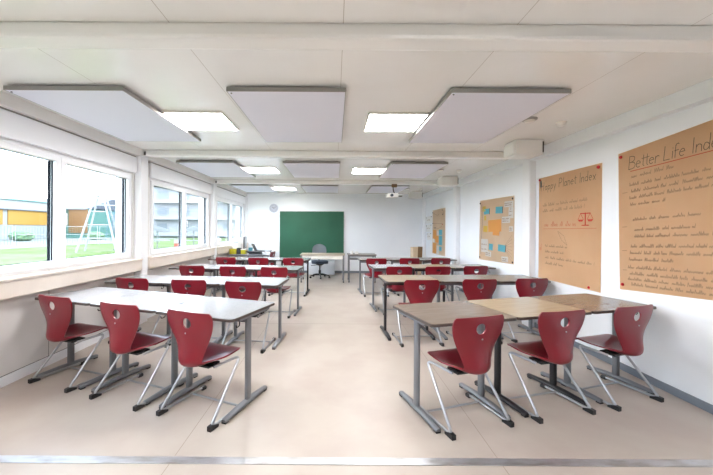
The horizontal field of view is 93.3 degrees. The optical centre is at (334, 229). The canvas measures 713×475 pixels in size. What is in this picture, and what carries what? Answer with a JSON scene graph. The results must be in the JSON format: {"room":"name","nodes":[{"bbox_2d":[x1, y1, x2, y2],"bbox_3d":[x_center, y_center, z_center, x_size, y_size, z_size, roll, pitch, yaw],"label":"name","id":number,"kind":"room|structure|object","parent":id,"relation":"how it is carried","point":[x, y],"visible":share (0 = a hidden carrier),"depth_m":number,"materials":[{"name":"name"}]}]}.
{"room":"classroom","nodes":[
{"label":"classroom","id":0,"kind":"room"},
{"bbox_2d":[0,163,243,377],"bbox_3d":[-3.076,0.104,3.515,0.250,2.590,15.330,0,0,0],"label":"wall","id":1,"kind":"structure","parent":0,"point":[23,325],"depth_m":3.44,"materials":[{"name":"white paint"}]},
{"bbox_2d":[0,136,131,275],"bbox_3d":[-2.972,-0.208,3.630,0.133,1.245,2.540,0,0,0],"label":"window","id":2,"kind":"structure","parent":1,"relation":"in","point":[57,217],"depth_m":3.60,"materials":[{"name":"white plastic"}]},
{"bbox_2d":[0,108,136,173],"bbox_3d":[-2.922,-0.937,3.630,0.045,0.235,2.600,0,0,0],"label":"trim","id":3,"kind":"structure","parent":1,"relation":"attached to","point":[13,126],"depth_m":3.54,"materials":[{"name":"white plastic"}]},
{"bbox_2d":[0,258,142,299],"bbox_3d":[-2.886,0.513,3.500,0.135,0.175,2.880,0,0,0],"label":"trim","id":4,"kind":"structure","parent":1,"relation":"attached to","point":[25,284],"depth_m":3.49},
{"bbox_2d":[0,289,208,387],"bbox_3d":[-2.952,1.355,3.508,0.012,0.090,14.916,0,0,0],"label":"baseboard","id":5,"kind":"structure","parent":1,"relation":"attached to","point":[12,377],"depth_m":3.42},
{"bbox_2d":[0,106,244,196],"bbox_3d":[-2.931,-1.061,3.515,0.025,0.027,14.930,0,0,0],"label":"trim","id":6,"kind":"structure","parent":1,"relation":"attached to","point":[0,106],"depth_m":3.92,"materials":[{"name":"grey"}]},
{"bbox_2d":[0,91,246,195],"bbox_3d":[-2.903,-1.132,3.515,0.080,0.115,14.930,0,0,0],"label":"trim","id":7,"kind":"structure","parent":1,"relation":"attached to","point":[10,102],"depth_m":3.86,"materials":[{"name":"white"}]},
{"bbox_2d":[134,155,147,324],"bbox_3d":[-2.901,0.150,5.030,0.100,2.500,0.200,0,0,0],"label":"trim","id":8,"kind":"structure","parent":1,"relation":"attached to","point":[141,177],"depth_m":4.96,"materials":[{"name":"white paint"}]},
{"bbox_2d":[149,178,208,254],"bbox_3d":[-2.972,-0.208,6.610,0.133,1.245,2.540,0,0,0],"label":"window","id":9,"kind":"structure","parent":1,"relation":"in","point":[183,191],"depth_m":6.52,"materials":[{"name":"white plastic"}]},
{"bbox_2d":[149,163,211,194],"bbox_3d":[-2.922,-0.937,6.610,0.045,0.235,2.600,0,0,0],"label":"trim","id":10,"kind":"structure","parent":1,"relation":"attached to","point":[157,172],"depth_m":6.19,"materials":[{"name":"white plastic"}]},
{"bbox_2d":[148,248,214,268],"bbox_3d":[-2.886,0.513,6.530,0.135,0.175,2.780,0,0,0],"label":"trim","id":11,"kind":"structure","parent":1,"relation":"attached to","point":[170,258],"depth_m":6.04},
{"bbox_2d":[210,183,216,288],"bbox_3d":[-2.901,0.150,8.020,0.100,2.500,0.200,0,0,0],"label":"trim","id":12,"kind":"structure","parent":1,"relation":"attached to","point":[213,198],"depth_m":7.92,"materials":[{"name":"white plastic"}]},
{"bbox_2d":[217,197,243,245],"bbox_3d":[-2.972,-0.208,9.570,0.133,1.245,2.560,0,0,0],"label":"window","id":13,"kind":"structure","parent":1,"relation":"in","point":[230,203],"depth_m":9.48,"materials":[{"name":"white plastic"}]},
{"bbox_2d":[217,187,244,203],"bbox_3d":[-2.922,-0.937,9.570,0.045,0.235,2.620,0,0,0],"label":"trim","id":14,"kind":"structure","parent":1,"relation":"attached to","point":[222,193],"depth_m":9.28,"materials":[{"name":"white plastic"}]},
{"bbox_2d":[217,243,247,253],"bbox_3d":[-2.886,0.513,9.555,0.135,0.175,2.850,0,0,0],"label":"trim","id":15,"kind":"structure","parent":1,"relation":"attached to","point":[220,249],"depth_m":8.69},
{"bbox_2d":[143,150,504,158],"bbox_3d":[0.002,-1.127,5.060,5.730,0.090,0.140,0,0,0],"label":"ceiling beam","id":16,"kind":"structure","parent":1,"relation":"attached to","point":[149,153],"depth_m":4.99,"materials":[{"name":"white paint"}]},
{"bbox_2d":[215,180,436,184],"bbox_3d":[0.002,-1.127,8.050,5.730,0.090,0.140,0,0,0],"label":"ceiling beam","id":17,"kind":"structure","parent":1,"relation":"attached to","point":[317,182],"depth_m":7.98,"materials":[{"name":"white paint"}]},
{"bbox_2d":[0,21,712,51],"bbox_3d":[0.002,-1.127,1.970,5.730,0.090,0.140,0,0,0],"label":"ceiling beam","id":18,"kind":"structure","parent":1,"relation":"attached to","point":[67,35],"depth_m":1.90,"materials":[{"name":"white paint"}]},
{"bbox_2d":[247,193,422,270],"bbox_3d":[-0.001,0.123,11.080,5.900,2.590,0.200,0,0,0],"label":"wall","id":19,"kind":"structure","parent":0,"point":[380,225],"depth_m":10.98,"materials":[{"name":"white paint"}]},
{"bbox_2d":[244,196,247,264],"bbox_3d":[-2.906,0.150,10.930,0.090,2.500,0.100,0,0,0],"label":"trim","id":20,"kind":"structure","parent":19,"relation":"attached to","point":[246,197],"depth_m":10.88,"materials":[{"name":"paint"}]},
{"bbox_2d":[279,211,343,259],"bbox_3d":[-0.756,0.183,10.920,2.110,1.564,0.120,0,0,0],"label":"chalkboard","id":21,"kind":"object","parent":19,"relation":"attached to","point":[299,231],"visible":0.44,"depth_m":10.94,"materials":[{"name":"metal"}]},
{"bbox_2d":[0,273,712,474],"bbox_3d":[-0.009,1.543,3.515,6.400,0.250,15.330,0,0,0],"label":"floor","id":22,"kind":"structure","parent":0,"point":[334,381],"depth_m":2.60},
{"bbox_2d":[28,294,107,392],"bbox_3d":[-2.464,1.000,3.199,0.532,0.806,0.488,0,0,20],"label":"chair","id":23,"kind":"object","parent":22,"relation":"on","point":[58,320],"visible":1,"depth_m":3.02,"materials":[{"name":"red plastic"}]},
{"bbox_2d":[35,287,148,389],"bbox_3d":[-2.443,1.028,3.382,0.755,0.750,0.690,0,0,19],"label":"table","id":24,"kind":"object","parent":22,"relation":"on","point":[84,297],"visible":0.62,"depth_m":3.36,"materials":[{"name":"grey laminate"}]},
{"bbox_2d":[89,301,183,411],"bbox_3d":[-1.702,1.004,2.918,0.532,0.806,0.488,0,0,21],"label":"chair","id":25,"kind":"object","parent":22,"relation":"on","point":[125,338],"visible":1,"depth_m":2.74,"materials":[{"name":"red plastic"}]},
{"bbox_2d":[108,278,165,343],"bbox_3d":[-2.477,1.000,4.320,0.532,0.806,0.488,0,0,8],"label":"chair","id":26,"kind":"object","parent":22,"relation":"on","point":[139,283],"visible":0.16,"depth_m":4.11,"materials":[{"name":"red plastic"}]},
{"bbox_2d":[104,275,183,344],"bbox_3d":[-2.498,1.028,4.454,0.736,0.750,0.690,0,0,5],"label":"table","id":27,"kind":"object","parent":22,"relation":"on","point":[154,280],"visible":0.31,"depth_m":4.39,"materials":[{"name":"white laminate"}]},
{"bbox_2d":[90,291,206,405],"bbox_3d":[-1.728,1.032,3.129,0.755,0.750,0.690,0,0,19],"label":"table","id":28,"kind":"object","parent":22,"relation":"on","point":[151,301],"visible":0.72,"depth_m":3.06,"materials":[{"name":"white laminate"}]},
{"bbox_2d":[164,279,221,347],"bbox_3d":[-1.744,1.004,4.221,0.532,0.806,0.488,0,0,5],"label":"chair","id":29,"kind":"object","parent":22,"relation":"on","point":[198,287],"visible":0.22,"depth_m":4.02,"materials":[{"name":"red plastic"}]},
{"bbox_2d":[168,264,221,296],"bbox_3d":[-2.441,1.028,5.952,0.736,0.750,0.690,0,0,4],"label":"table","id":30,"kind":"object","parent":22,"relation":"on","point":[207,267],"visible":0.3,"depth_m":5.89,"materials":[{"name":"laminate"}]},
{"bbox_2d":[179,265,212,295],"bbox_3d":[-2.364,1.000,5.771,0.532,0.806,0.488,0,0,6],"label":"chair","id":31,"kind":"object","parent":22,"relation":"on","point":[184,269],"visible":0.36,"depth_m":5.57,"materials":[{"name":"red plastic"}]},
{"bbox_2d":[161,276,235,343],"bbox_3d":[-1.761,1.032,4.389,0.737,0.750,0.690,0,0,5],"label":"table","id":32,"kind":"object","parent":22,"relation":"on","point":[211,281],"visible":0.49,"depth_m":4.34,"materials":[{"name":"white laminate"}]},
{"bbox_2d":[156,309,252,432],"bbox_3d":[-1.013,1.009,2.665,0.532,0.806,0.488,0,0,23],"label":"chair","id":33,"kind":"object","parent":22,"relation":"on","point":[195,349],"visible":1,"depth_m":2.49,"materials":[{"name":"red plastic"}]},
{"bbox_2d":[155,296,274,424],"bbox_3d":[-1.013,1.037,2.876,0.755,0.750,0.690,0,0,19],"label":"table","id":34,"kind":"object","parent":22,"relation":"on","point":[221,309],"visible":0.91,"depth_m":2.78,"materials":[{"name":"white laminate"}]},
{"bbox_2d":[212,257,235,294],"bbox_3d":[-2.351,1.000,7.442,0.532,0.806,0.488,0,0,3],"label":"chair","id":35,"kind":"object","parent":22,"relation":"on","point":[219,260],"visible":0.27,"depth_m":7.24,"materials":[{"name":"red"}]},
{"bbox_2d":[208,257,247,292],"bbox_3d":[-2.421,1.028,7.664,0.737,0.750,0.690,0,0,3],"label":"table","id":36,"kind":"object","parent":22,"relation":"on","point":[238,259],"visible":0.46,"depth_m":7.61,"materials":[{"name":"grey metal"}]},
{"bbox_2d":[219,266,245,291],"bbox_3d":[-1.659,1.005,5.671,0.532,0.806,0.488,0,0,4],"label":"chair","id":37,"kind":"object","parent":22,"relation":"on","point":[224,270],"visible":0.26,"depth_m":5.47,"materials":[{"name":"red plastic"}]},
{"bbox_2d":[211,265,263,276],"bbox_3d":[-1.702,1.033,5.901,0.736,0.750,0.690,0,0,4],"label":"table","id":38,"kind":"object","parent":22,"relation":"on","point":[249,268],"visible":0.24,"depth_m":5.83,"materials":[{"name":"laminate"}]},
{"bbox_2d":[222,281,275,353],"bbox_3d":[-1.050,1.008,4.100,0.532,0.806,0.488,0,0,7],"label":"chair","id":39,"kind":"object","parent":22,"relation":"on","point":[253,289],"visible":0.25,"depth_m":3.90,"materials":[{"name":"red plastic"}]},
{"bbox_2d":[227,253,272,273],"bbox_3d":[-2.276,1.029,9.125,1.100,0.750,0.650,0,0,0],"label":"desk","id":40,"kind":"object","parent":22,"relation":"on","point":[247,254],"visible":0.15,"depth_m":8.85,"materials":[{"name":"laminate"}]},
{"bbox_2d":[219,277,288,349],"bbox_3d":[-1.024,1.037,4.325,0.737,0.750,0.690,0,0,5],"label":"table","id":41,"kind":"object","parent":22,"relation":"on","point":[266,282],"visible":0.8,"depth_m":4.26,"materials":[{"name":"white laminate"}]},
{"bbox_2d":[248,258,270,295],"bbox_3d":[-1.637,1.005,7.372,0.532,0.806,0.488,0,0,2],"label":"chair","id":42,"kind":"object","parent":22,"relation":"on","point":[252,261],"visible":0.43,"depth_m":7.17,"materials":[{"name":"red"}]},
{"bbox_2d":[241,257,279,294],"bbox_3d":[-1.682,1.033,7.632,0.737,0.750,0.690,0,0,3],"label":"table","id":43,"kind":"object","parent":22,"relation":"on","point":[271,259],"visible":0.5,"depth_m":7.57,"materials":[{"name":"laminate"}]},
{"bbox_2d":[257,267,295,318],"bbox_3d":[-0.966,1.009,5.601,0.532,0.806,0.488,0,0,5],"label":"chair","id":44,"kind":"object","parent":22,"relation":"on","point":[282,272],"visible":0.61,"depth_m":5.40,"materials":[{"name":"red plastic"}]},
{"bbox_2d":[254,265,303,315],"bbox_3d":[-0.964,1.037,5.849,0.737,0.750,0.690,0,0,4],"label":"table","id":45,"kind":"object","parent":22,"relation":"on","point":[291,269],"visible":0.7,"depth_m":5.76,"materials":[{"name":"white laminate"}]},
{"bbox_2d":[275,257,310,294],"bbox_3d":[-0.943,1.037,7.600,0.736,0.750,0.690,0,0,2],"label":"table","id":46,"kind":"object","parent":22,"relation":"on","point":[305,260],"visible":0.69,"depth_m":7.53,"materials":[{"name":"grey"}]},
{"bbox_2d":[282,258,305,296],"bbox_3d":[-0.883,1.009,7.342,0.532,0.806,0.488,0,0,3],"label":"chair","id":47,"kind":"object","parent":22,"relation":"on","point":[286,261],"visible":0.6,"depth_m":7.14,"materials":[{"name":"red plastic"}]},
{"bbox_2d":[309,244,329,278],"bbox_3d":[-0.444,0.925,9.842,0.617,0.980,0.600,0,0,-8],"label":"office chair","id":48,"kind":"object","parent":22,"relation":"on","point":[318,248],"visible":0.81,"depth_m":9.98,"materials":[{"name":"black"}]},
{"bbox_2d":[309,260,334,274],"bbox_3d":[-0.427,1.195,10.625,0.840,0.400,0.550,0,0,0],"label":"base cabinet","id":49,"kind":"object","parent":22,"relation":"on","point":[329,269],"visible":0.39,"depth_m":10.36,"materials":[{"name":"white"}]},
{"bbox_2d":[300,253,344,282],"bbox_3d":[-0.336,1.041,9.255,1.200,0.750,0.650,0,0,0],"label":"desk","id":50,"kind":"object","parent":22,"relation":"on","point":[303,255],"visible":0.93,"depth_m":8.96,"materials":[{"name":"beige laminate"}]},
{"bbox_2d":[0,455,712,466],"bbox_3d":[-0.009,1.415,2.054,5.900,0.005,0.063,0,0,0],"label":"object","id":51,"kind":"structure","parent":22,"relation":"attached to","point":[3,458],"depth_m":2.05,"materials":[{"name":"metal"}]},
{"bbox_2d":[347,253,376,282],"bbox_3d":[0.729,1.048,9.290,0.770,0.750,0.620,0,0,0],"label":"desk","id":52,"kind":"object","parent":22,"relation":"on","point":[353,256],"visible":0.74,"depth_m":9.03,"materials":[{"name":"grey metal"}]},
{"bbox_2d":[357,257,392,293],"bbox_3d":[0.901,1.048,7.749,0.737,0.750,0.690,0,0,-4],"label":"table","id":53,"kind":"object","parent":22,"relation":"on","point":[361,259],"visible":0.76,"depth_m":7.67,"materials":[{"name":"grey metal"}]},
{"bbox_2d":[362,258,388,296],"bbox_3d":[0.868,1.020,7.341,0.532,0.806,0.488,0,0,-4],"label":"chair","id":54,"kind":"object","parent":22,"relation":"on","point":[368,261],"visible":0.66,"depth_m":7.15,"materials":[{"name":"red plastic"}]},
{"bbox_2d":[368,264,414,311],"bbox_3d":[1.022,1.049,6.169,0.737,0.750,0.690,0,0,-4],"label":"table","id":55,"kind":"object","parent":22,"relation":"on","point":[375,267],"visible":0.52,"depth_m":6.11,"materials":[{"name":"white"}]},
{"bbox_2d":[378,267,411,314],"bbox_3d":[1.052,1.021,5.791,0.532,0.806,0.488,0,0,-5],"label":"chair","id":56,"kind":"object","parent":22,"relation":"on","point":[389,270],"visible":0.66,"depth_m":5.59,"materials":[{"name":"red plastic"}]},
{"bbox_2d":[387,257,424,293],"bbox_3d":[1.640,1.053,7.801,0.736,0.750,0.690,0,0,-4],"label":"table","id":57,"kind":"object","parent":22,"relation":"on","point":[395,259],"visible":0.46,"depth_m":7.75,"materials":[{"name":"laminate"}]},
{"bbox_2d":[396,258,419,295],"bbox_3d":[1.608,1.025,7.482,0.532,0.806,0.488,0,0,-3],"label":"chair","id":58,"kind":"object","parent":22,"relation":"on","point":[402,260],"visible":0.27,"depth_m":7.28,"materials":[{"name":"red"}]},
{"bbox_2d":[378,275,441,340],"bbox_3d":[1.016,1.049,4.654,0.736,0.750,0.690,0,0,-3],"label":"table","id":59,"kind":"object","parent":22,"relation":"on","point":[387,279],"visible":0.7,"depth_m":4.57,"materials":[{"name":"grey metal"}]},
{"bbox_2d":[410,247,422,274],"bbox_3d":[2.531,0.979,10.448,0.294,0.910,0.267,0,0,-6],"label":"cardboard box","id":60,"kind":"object","parent":22,"relation":"on","point":[416,252],"visible":0.39,"depth_m":10.32,"materials":[{"name":"beige"}]},
{"bbox_2d":[392,280,443,346],"bbox_3d":[1.052,1.021,4.322,0.532,0.806,0.488,0,0,-4],"label":"chair","id":61,"kind":"object","parent":22,"relation":"on","point":[414,294],"visible":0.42,"depth_m":4.12,"materials":[{"name":"red plastic"}]},
{"bbox_2d":[406,264,455,302],"bbox_3d":[1.760,1.054,6.221,0.736,0.750,0.690,0,0,-4],"label":"table","id":62,"kind":"object","parent":22,"relation":"on","point":[418,267],"visible":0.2,"depth_m":6.17,"materials":[{"name":"grey metal"}]},
{"bbox_2d":[419,266,450,300],"bbox_3d":[1.723,1.025,5.851,0.532,0.806,0.488,0,0,-4],"label":"chair","id":63,"kind":"object","parent":22,"relation":"on","point":[445,270],"visible":0.34,"depth_m":5.65,"materials":[{"name":"red plastic"}]},
{"bbox_2d":[418,257,456,291],"bbox_3d":[2.378,1.058,7.852,0.736,0.750,0.690,0,0,-4],"label":"table","id":64,"kind":"object","parent":22,"relation":"on","point":[427,259],"visible":0.38,"depth_m":7.80,"materials":[{"name":"laminate"}]},
{"bbox_2d":[431,258,450,294],"bbox_3d":[2.299,1.029,7.541,0.532,0.806,0.488,0,0,-5],"label":"chair","id":65,"kind":"object","parent":22,"relation":"on","point":[433,260],"visible":0.22,"depth_m":7.33,"materials":[{"name":"red"}]},
{"bbox_2d":[393,301,516,433],"bbox_3d":[0.961,1.049,2.766,0.759,0.750,0.690,0,0,-16],"label":"table","id":66,"kind":"object","parent":22,"relation":"on","point":[433,314],"visible":0.78,"depth_m":2.67,"materials":[{"name":"brown wood"}]},
{"bbox_2d":[428,275,487,339],"bbox_3d":[1.755,1.054,4.695,0.736,0.750,0.690,0,0,-3],"label":"table","id":67,"kind":"object","parent":22,"relation":"on","point":[446,279],"visible":0.36,"depth_m":4.64,"materials":[{"name":"brown"}]},
{"bbox_2d":[420,314,513,440],"bbox_3d":[0.968,1.021,2.575,0.532,0.806,0.488,0,0,-18],"label":"chair","id":68,"kind":"object","parent":22,"relation":"on","point":[472,354],"visible":0.99,"depth_m":2.39,"materials":[{"name":"red plastic"}]},
{"bbox_2d":[443,264,495,300],"bbox_3d":[2.498,1.058,6.272,0.736,0.750,0.690,0,0,-4],"label":"table","id":69,"kind":"object","parent":22,"relation":"on","point":[459,267],"visible":0.34,"depth_m":6.21,"materials":[{"name":"beige laminate"}]},
{"bbox_2d":[455,266,487,300],"bbox_3d":[2.406,1.030,5.971,0.532,0.806,0.488,0,0,-6],"label":"chair","id":70,"kind":"object","parent":22,"relation":"on","point":[468,270],"visible":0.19,"depth_m":5.77,"materials":[{"name":"red plastic"}]},
{"bbox_2d":[446,279,502,343],"bbox_3d":[1.810,1.026,4.412,0.532,0.806,0.488,0,0,-3],"label":"chair","id":71,"kind":"object","parent":22,"relation":"on","point":[471,291],"visible":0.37,"depth_m":4.21,"materials":[{"name":"red plastic"}]},
{"bbox_2d":[477,275,550,338],"bbox_3d":[2.494,1.058,4.737,0.736,0.750,0.690,0,0,-3],"label":"table","id":72,"kind":"object","parent":22,"relation":"on","point":[501,279],"visible":0.38,"depth_m":4.69,"materials":[{"name":"grey metal"}]},
{"bbox_2d":[501,278,547,342],"bbox_3d":[2.517,1.030,4.511,0.532,0.806,0.488,0,0,-6],"label":"chair","id":73,"kind":"object","parent":22,"relation":"on","point":[523,287],"visible":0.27,"depth_m":4.31,"materials":[{"name":"red plastic"}]},
{"bbox_2d":[467,297,591,417],"bbox_3d":[1.695,1.053,2.972,0.759,0.750,0.690,0,0,-16],"label":"table","id":74,"kind":"object","parent":22,"relation":"on","point":[523,308],"visible":0.59,"depth_m":2.89,"materials":[{"name":"brown"}]},
{"bbox_2d":[501,309,595,423],"bbox_3d":[1.701,1.025,2.765,0.532,0.806,0.488,0,0,-14],"label":"chair","id":75,"kind":"object","parent":22,"relation":"on","point":[556,344],"visible":1,"depth_m":2.58,"materials":[{"name":"red plastic"}]},
{"bbox_2d":[532,293,655,403],"bbox_3d":[2.429,1.058,3.178,0.759,0.750,0.690,0,0,-16],"label":"table","id":76,"kind":"object","parent":22,"relation":"on","point":[597,304],"visible":0.67,"depth_m":3.13,"materials":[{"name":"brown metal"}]},
{"bbox_2d":[561,304,663,411],"bbox_3d":[2.412,1.030,2.948,0.532,0.806,0.488,0,0,-17],"label":"chair","id":77,"kind":"object","parent":22,"relation":"on","point":[628,341],"visible":1,"depth_m":2.77,"materials":[{"name":"red plastic"}]},
{"bbox_2d":[0,0,712,193],"bbox_3d":[0.008,-1.297,3.515,6.400,0.250,15.330,0,0,0],"label":"ceiling","id":78,"kind":"structure","parent":0,"point":[604,86],"depth_m":2.45,"materials":[{"name":"white paint"}]},
{"bbox_2d":[3,85,200,141],"bbox_3d":[-2.213,-1.158,3.535,0.975,0.055,1.600,0,0,0],"label":"acoustic panel","id":79,"kind":"object","parent":78,"relation":"attached to","point":[116,111],"visible":1,"depth_m":3.23,"materials":[{"name":"white"}]},
{"bbox_2d":[162,111,238,130],"bbox_3d":[-1.423,-1.169,3.640,0.600,0.022,0.600,0,0,0],"label":"recessed light","id":80,"kind":"object","parent":78,"relation":"in","point":[190,120],"visible":1,"depth_m":3.58,"materials":[{"name":"white plastic"}]},
{"bbox_2d":[176,160,255,176],"bbox_3d":[-2.213,-1.158,6.505,0.975,0.055,1.600,0,0,0],"label":"acoustic panel","id":81,"kind":"object","parent":78,"relation":"attached to","point":[230,168],"visible":1,"depth_m":6.25,"materials":[{"name":"white"}]},
{"bbox_2d":[230,184,278,191],"bbox_3d":[-2.213,-1.158,9.475,0.975,0.055,1.600,0,0,0],"label":"acoustic panel","id":82,"kind":"object","parent":78,"relation":"attached to","point":[244,187],"visible":0.88,"depth_m":9.10,"materials":[{"name":"white"}]},
{"bbox_2d":[243,167,279,172],"bbox_3d":[-1.423,-1.169,6.610,0.600,0.022,0.600,0,0,0],"label":"recessed light","id":83,"kind":"object","parent":78,"relation":"in","point":[250,169],"visible":1,"depth_m":6.51,"materials":[{"name":"white"}]},
{"bbox_2d":[226,87,345,142],"bbox_3d":[-0.398,-1.147,3.535,0.975,0.055,1.600,0,0,0],"label":"acoustic panel","id":84,"kind":"object","parent":78,"relation":"attached to","point":[279,114],"visible":1,"depth_m":3.20,"materials":[{"name":"white"}]},
{"bbox_2d":[283,161,339,177],"bbox_3d":[-0.398,-1.147,6.505,0.975,0.055,1.600,0,0,0],"label":"acoustic panel","id":85,"kind":"object","parent":78,"relation":"attached to","point":[298,169],"visible":1,"depth_m":6.21,"materials":[{"name":"white"}]},
{"bbox_2d":[301,184,337,192],"bbox_3d":[-0.398,-1.147,9.475,0.975,0.055,1.600,0,0,0],"label":"acoustic panel","id":86,"kind":"object","parent":78,"relation":"attached to","point":[307,188],"visible":0.9,"depth_m":9.23,"materials":[{"name":"white"}]},
{"bbox_2d":[351,167,384,173],"bbox_3d":[0.637,-1.157,6.610,0.600,0.022,0.600,0,0,0],"label":"recessed light","id":87,"kind":"object","parent":78,"relation":"in","point":[356,170],"visible":1,"depth_m":6.54,"materials":[{"name":"white"}]},
{"bbox_2d":[366,185,409,192],"bbox_3d":[1.437,-1.136,9.475,0.975,0.055,1.600,0,0,0],"label":"acoustic panel","id":88,"kind":"object","parent":78,"relation":"attached to","point":[373,188],"visible":0.83,"depth_m":9.14,"materials":[{"name":"white"}]},
{"bbox_2d":[364,112,428,131],"bbox_3d":[0.637,-1.157,3.640,0.600,0.022,0.600,0,0,0],"label":"recessed light","id":89,"kind":"object","parent":78,"relation":"in","point":[376,121],"visible":1,"depth_m":3.57,"materials":[{"name":"white plastic"}]},
{"bbox_2d":[379,161,447,177],"bbox_3d":[1.437,-1.136,6.505,0.975,0.055,1.600,0,0,0],"label":"acoustic panel","id":90,"kind":"object","parent":78,"relation":"attached to","point":[394,169],"visible":1,"depth_m":6.23,"materials":[{"name":"white"}]},
{"bbox_2d":[408,192,422,198],"bbox_3d":[2.484,-1.057,10.377,0.385,0.200,0.306,0,0,0],"label":"junction box","id":91,"kind":"object","parent":78,"relation":"attached to","point":[412,195],"visible":1,"depth_m":10.23,"materials":[{"name":"white"}]},
{"bbox_2d":[437,176,457,186],"bbox_3d":[2.484,-1.057,7.407,0.385,0.200,0.306,0,0,0],"label":"junction box","id":92,"kind":"object","parent":78,"relation":"attached to","point":[444,181],"visible":1,"depth_m":7.26,"materials":[{"name":"white"}]},
{"bbox_2d":[409,88,570,143],"bbox_3d":[1.437,-1.136,3.535,0.975,0.055,1.600,0,0,0],"label":"acoustic panel","id":93,"kind":"object","parent":78,"relation":"attached to","point":[464,115],"visible":1,"depth_m":3.20,"materials":[{"name":"white"}]},
{"bbox_2d":[504,139,543,158],"bbox_3d":[2.484,-1.057,4.437,0.385,0.200,0.306,0,0,0],"label":"junction box","id":94,"kind":"object","parent":78,"relation":"attached to","point":[519,148],"visible":1,"depth_m":4.29,"materials":[{"name":"white plastic"}]},
{"bbox_2d":[426,101,712,404],"bbox_3d":[3.074,0.142,3.515,0.250,2.590,15.330,0,0,0],"label":"wall","id":95,"kind":"structure","parent":0,"point":[678,334],"depth_m":3.54,"materials":[{"name":"white paint"}]},
{"bbox_2d":[422,198,425,273],"bbox_3d":[2.899,0.186,10.930,0.100,2.500,0.100,0,0,0],"label":"trim","id":96,"kind":"structure","parent":95,"relation":"attached to","point":[424,199],"depth_m":10.88,"materials":[{"name":"white paint"}]},
{"bbox_2d":[432,208,444,255],"bbox_3d":[2.940,0.066,9.570,0.014,1.300,1.200,0,0,0],"label":"poster","id":97,"kind":"object","parent":95,"relation":"attached to","point":[438,227],"visible":1,"depth_m":9.53,"materials":[{"name":"orange paper"}]},
{"bbox_2d":[453,186,459,289],"bbox_3d":[2.899,0.186,8.020,0.100,2.500,0.200,0,0,0],"label":"trim","id":98,"kind":"structure","parent":95,"relation":"attached to","point":[456,190],"depth_m":7.92,"materials":[{"name":"white paint"}]},
{"bbox_2d":[479,196,513,263],"bbox_3d":[2.940,0.011,6.190,0.014,1.190,1.340,0,0,0],"label":"poster","id":99,"kind":"object","parent":95,"relation":"attached to","point":[496,234],"visible":1,"depth_m":6.09,"materials":[{"name":"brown paper"}]},
{"bbox_2d":[522,159,535,326],"bbox_3d":[2.899,0.186,5.030,0.100,2.500,0.200,0,0,0],"label":"trim","id":100,"kind":"structure","parent":95,"relation":"attached to","point":[529,167],"depth_m":4.95,"materials":[{"name":"white paint"}]},
{"bbox_2d":[423,78,712,197],"bbox_3d":[2.912,-1.082,3.515,0.090,0.145,14.930,0,0,0],"label":"trim","id":101,"kind":"structure","parent":95,"relation":"attached to","point":[700,93],"depth_m":3.41,"materials":[{"name":"white paint"}]},
{"bbox_2d":[538,163,601,292],"bbox_3d":[2.940,-0.019,4.285,0.014,1.440,1.150,0,0,0],"label":"poster","id":102,"kind":"object","parent":95,"relation":"attached to","point":[570,202],"visible":1,"depth_m":4.17,"materials":[{"name":"brown paper"}]},
{"bbox_2d":[450,285,712,414],"bbox_3d":[2.934,1.401,3.515,0.014,0.070,14.930,0,0,0],"label":"baseboard","id":103,"kind":"structure","parent":95,"relation":"attached to","point":[695,401],"depth_m":3.04,"materials":[{"name":"grey"}]},
{"bbox_2d":[618,120,712,299],"bbox_3d":[2.941,-0.134,2.915,0.014,1.500,1.170,0,0,0],"label":"poster","id":104,"kind":"object","parent":95,"relation":"attached to","point":[666,183],"visible":1,"depth_m":2.96,"materials":[{"name":"brown paper"}]},
{"label":"outside","id":105,"kind":"structure","parent":0,"visible":0},
{"bbox_2d":[0,237,232,264],"bbox_3d":[-46.611,1.583,35.000,86.800,0.200,150.000,0,0,0],"label":"lawn","id":106,"kind":"structure","parent":105,"point":[17,255],"depth_m":25.07,"materials":[{"name":"green plant"}]},
{"bbox_2d":[8,231,34,240],"bbox_3d":[-41.017,0.879,43.905,2.675,1.494,2.648,0,0,0],"label":"shrub","id":107,"kind":"object","parent":106,"relation":"on","point":[20,235],"visible":0.86,"depth_m":43.30,"materials":[{"name":"green plant"}]},
{"bbox_2d":[0,198,46,239],"bbox_3d":[-54.867,-1.557,44.050,14.650,5.980,26.500,0,0,0],"label":"pavilion","id":108,"kind":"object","parent":106,"relation":"on","point":[24,214],"visible":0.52,"depth_m":51.44,"materials":[{"name":"grey"}]},
{"bbox_2d":[18,199,115,237],"bbox_3d":[-50.987,-2.244,68.250,28.000,7.400,20.500,0,0,0],"label":"sports hall","id":109,"kind":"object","parent":106,"relation":"on","point":[77,210],"visible":0.19,"depth_m":60.43,"materials":[{"name":"teal"}]},
{"bbox_2d":[66,226,97,244],"bbox_3d":[-26.404,0.607,34.800,0.060,2.000,3.252,0,0,32],"label":"fence panel","id":110,"kind":"object","parent":106,"relation":"on","point":[67,234],"visible":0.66,"depth_m":34.81,"materials":[{"name":"grey"}]},
{"bbox_2d":[0,238,178,248],"bbox_3d":[-43.510,1.497,44.000,33.000,0.010,36.000,0,0,0],"label":"path","id":111,"kind":"structure","parent":106,"relation":"on","point":[39,242],"depth_m":39.99,"materials":[{"name":"grey"}]},
{"bbox_2d":[15,225,46,246],"bbox_3d":[-28.204,0.596,31.900,0.060,2.000,3.252,0,0,32],"label":"fence panel","id":112,"kind":"object","parent":111,"relation":"on","point":[43,234],"visible":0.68,"depth_m":31.86,"materials":[{"name":"grey"}]},
{"bbox_2d":[75,195,115,251],"bbox_3d":[-16.786,-0.466,25.868,4.788,4.298,1.939,0,0,-20],"label":"climbing frame","id":113,"kind":"object","parent":106,"relation":"on","point":[110,212],"visible":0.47,"depth_m":25.17,"materials":[{"name":"grey metal"}]},
{"bbox_2d":[154,186,235,237],"bbox_3d":[-22.967,-5.422,71.650,27.800,14.100,13.500,0,0,0],"label":"apartment block","id":114,"kind":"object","parent":106,"relation":"on","point":[166,202],"visible":0.27,"depth_m":66.00,"materials":[{"name":"grey"}]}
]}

